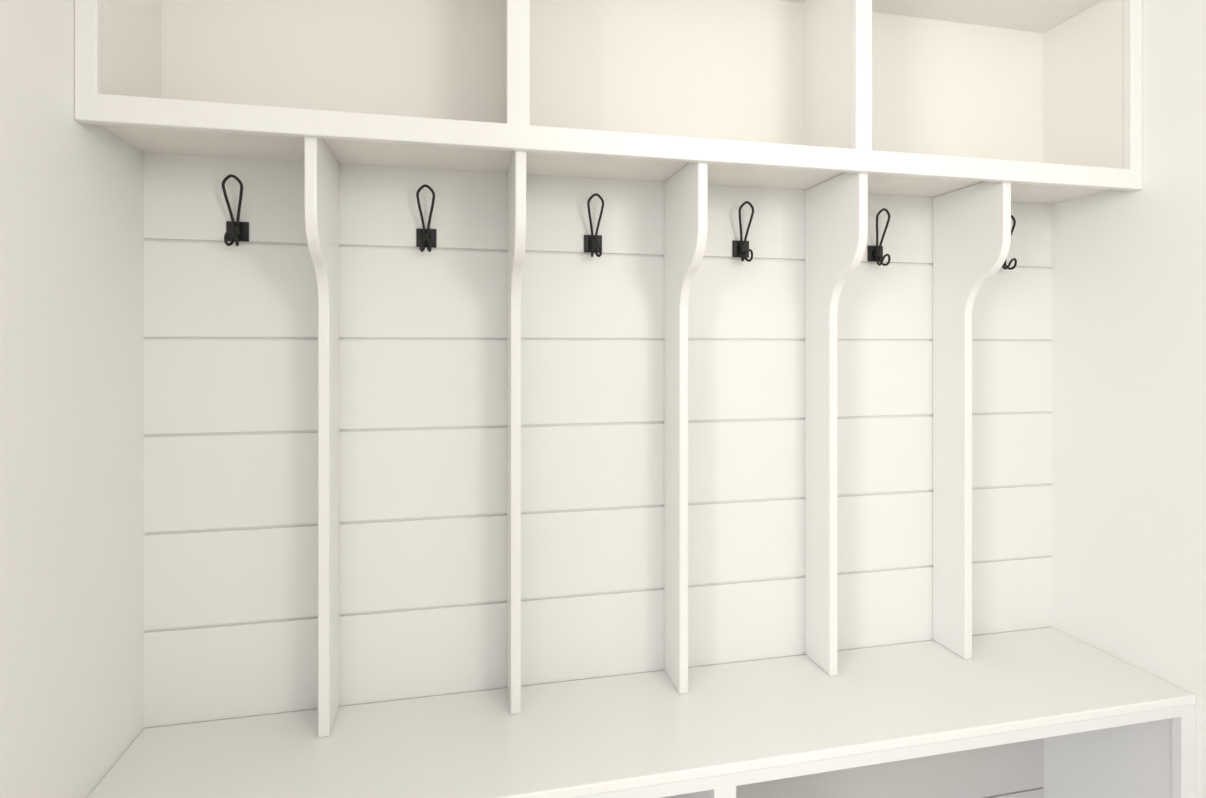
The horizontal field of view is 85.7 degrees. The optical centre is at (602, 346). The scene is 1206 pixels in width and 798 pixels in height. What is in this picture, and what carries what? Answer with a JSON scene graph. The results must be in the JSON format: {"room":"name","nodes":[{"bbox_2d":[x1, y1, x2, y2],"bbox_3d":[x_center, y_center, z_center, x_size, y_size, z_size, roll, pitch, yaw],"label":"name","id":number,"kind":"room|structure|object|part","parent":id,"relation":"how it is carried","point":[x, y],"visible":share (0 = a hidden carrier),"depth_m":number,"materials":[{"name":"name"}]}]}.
{"room":"mudroom","nodes":[
{"label":"mudroom","id":0,"kind":"room"},
{"bbox_2d":[0,0,144,797],"bbox_3d":[-2.078,0.020,0.535,2.570,2.600,1.237,0,0,-12],"label":"wall","id":1,"kind":"structure","parent":0,"point":[72,239],"depth_m":1.05,"materials":[{"name":"paint"}]},
{"bbox_2d":[144,153,1051,791],"bbox_3d":[0.146,0.020,1.606,2.236,2.600,0.080,0,0,-12],"label":"wall","id":2,"kind":"structure","parent":0,"point":[231,332],"depth_m":1.49,"materials":[{"name":"white wood"}]},
{"bbox_2d":[222,174,248,245],"bbox_3d":[-0.760,-0.280,1.338,0.043,0.146,0.054,0,0,-12],"label":"coat hook","id":3,"kind":"object","parent":2,"relation":"attached to","point":[237,231],"visible":1,"depth_m":1.34,"materials":[{"name":"black metal"}]},
{"bbox_3d":[-0.765,-0.242,1.362,0.043,0.041,0.004,0,0,-12],"label":"mounting plate","id":4,"kind":"part","parent":3,"relation":"part of","materials":[{"name":"black metal"}]},
{"bbox_2d":[416,184,435,251],"bbox_3d":[-0.387,-0.280,1.420,0.043,0.146,0.054,0,0,-12],"label":"coat hook","id":5,"kind":"object","parent":2,"relation":"attached to","point":[424,237],"visible":1,"depth_m":1.43,"materials":[{"name":"black metal"}]},
{"bbox_3d":[-0.392,-0.242,1.444,0.043,0.041,0.004,0,0,-12],"label":"mounting plate","id":6,"kind":"part","parent":5,"relation":"part of","materials":[{"name":"black metal"}]},
{"bbox_2d":[584,193,603,256],"bbox_3d":[-0.018,-0.280,1.501,0.043,0.146,0.054,0,0,-12],"label":"coat hook","id":7,"kind":"object","parent":2,"relation":"attached to","point":[592,243],"visible":1,"depth_m":1.51,"materials":[{"name":"black metal"}]},
{"bbox_3d":[-0.024,-0.242,1.525,0.043,0.041,0.004,0,0,-12],"label":"mounting plate","id":8,"kind":"part","parent":7,"relation":"part of","materials":[{"name":"black metal"}]},
{"bbox_2d":[75,0,1141,203],"bbox_3d":[0.182,-0.660,1.446,2.236,0.560,0.247,0,0,-12],"label":"storage cabinet","id":9,"kind":"object","parent":2,"relation":"attached to","point":[923,98],"visible":0.99,"depth_m":1.49,"materials":[{"name":"white wood"}]},
{"bbox_2d":[732,201,753,261],"bbox_3d":[0.345,-0.280,1.581,0.043,0.146,0.054,0,0,-12],"label":"coat hook","id":10,"kind":"object","parent":2,"relation":"attached to","point":[740,248],"visible":1,"depth_m":1.59,"materials":[{"name":"black metal"}]},
{"bbox_3d":[0.340,-0.242,1.605,0.043,0.041,0.004,0,0,-12],"label":"mounting plate","id":11,"kind":"part","parent":10,"relation":"part of","materials":[{"name":"black metal"}]},
{"bbox_2d":[868,208,890,265],"bbox_3d":[0.711,-0.280,1.661,0.043,0.146,0.054,0,0,-12],"label":"coat hook","id":12,"kind":"object","parent":2,"relation":"attached to","point":[875,253],"visible":1,"depth_m":1.67,"materials":[{"name":"black metal"}]},
{"bbox_3d":[0.706,-0.242,1.686,0.043,0.041,0.004,0,0,-12],"label":"mounting plate","id":13,"kind":"part","parent":12,"relation":"part of","materials":[{"name":"black metal"}]},
{"bbox_2d":[1002,215,1016,269],"bbox_3d":[1.083,-0.280,1.743,0.043,0.146,0.054,0,0,-12],"label":"coat hook","id":14,"kind":"object","parent":2,"relation":"attached to","point":[1012,216],"visible":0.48,"depth_m":1.73,"materials":[{"name":"black metal"}]},
{"bbox_2d":[1050,0,1205,797],"bbox_3d":[1.736,0.020,-0.137,0.120,2.600,4.187,0,0,-12],"label":"wall","id":15,"kind":"structure","parent":0,"point":[1128,340],"depth_m":1.56,"materials":[{"name":"paint"}]},
{"bbox_3d":[-0.611,1.360,-0.653,4.926,0.080,4.187,0,0,-12],"label":"floor","id":16,"kind":"structure","parent":0,"visible":0},
{"bbox_2d":[87,627,1195,797],"bbox_3d":[0.194,1.048,1.389,2.236,0.543,0.365,0,0,-12],"label":"storage bench","id":17,"kind":"object","parent":16,"relation":"on","point":[1053,711],"visible":0.98,"depth_m":1.36,"materials":[{"name":"paint"}]},
{"bbox_2d":[304,137,338,736],"bbox_3d":[-0.556,0.190,1.292,0.022,1.174,0.232,0,0,-12],"label":"divider panel","id":18,"kind":"object","parent":17,"relation":"on","point":[321,168],"visible":1,"depth_m":1.29,"materials":[{"name":"white wood"}]},
{"bbox_2d":[507,151,525,713],"bbox_3d":[-0.184,0.190,1.373,0.022,1.174,0.232,0,0,-12],"label":"divider panel","id":19,"kind":"object","parent":17,"relation":"on","point":[516,174],"visible":1,"depth_m":1.37,"materials":[{"name":"white wood"}]},
{"bbox_2d":[664,162,707,693],"bbox_3d":[0.182,0.190,1.454,0.022,1.174,0.232,0,0,-12],"label":"divider panel","id":20,"kind":"object","parent":17,"relation":"on","point":[686,191],"visible":1,"depth_m":1.46,"materials":[{"name":"white wood"}]},
{"bbox_2d":[805,172,867,675],"bbox_3d":[0.546,0.190,1.534,0.022,1.174,0.232,0,0,-12],"label":"divider panel","id":21,"kind":"object","parent":17,"relation":"on","point":[836,208],"visible":0.99,"depth_m":1.56,"materials":[{"name":"white wood"}]},
{"bbox_3d":[0.231,1.059,1.223,2.236,0.523,0.022,0,0,-12],"label":"frame","id":22,"kind":"part","parent":17,"relation":"part of","materials":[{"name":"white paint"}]},
{"bbox_3d":[0.155,1.039,1.563,2.173,0.482,0.006,0,0,-12],"label":"panel","id":23,"kind":"part","parent":17,"relation":"part of","materials":[{"name":"beige paint"}]},
{"bbox_2d":[933,181,1010,658],"bbox_3d":[0.909,0.190,1.614,0.022,1.174,0.232,0,0,-12],"label":"divider panel","id":24,"kind":"object","parent":17,"relation":"on","point":[972,224],"visible":0.97,"depth_m":1.65,"materials":[{"name":"white wood"}]}
]}

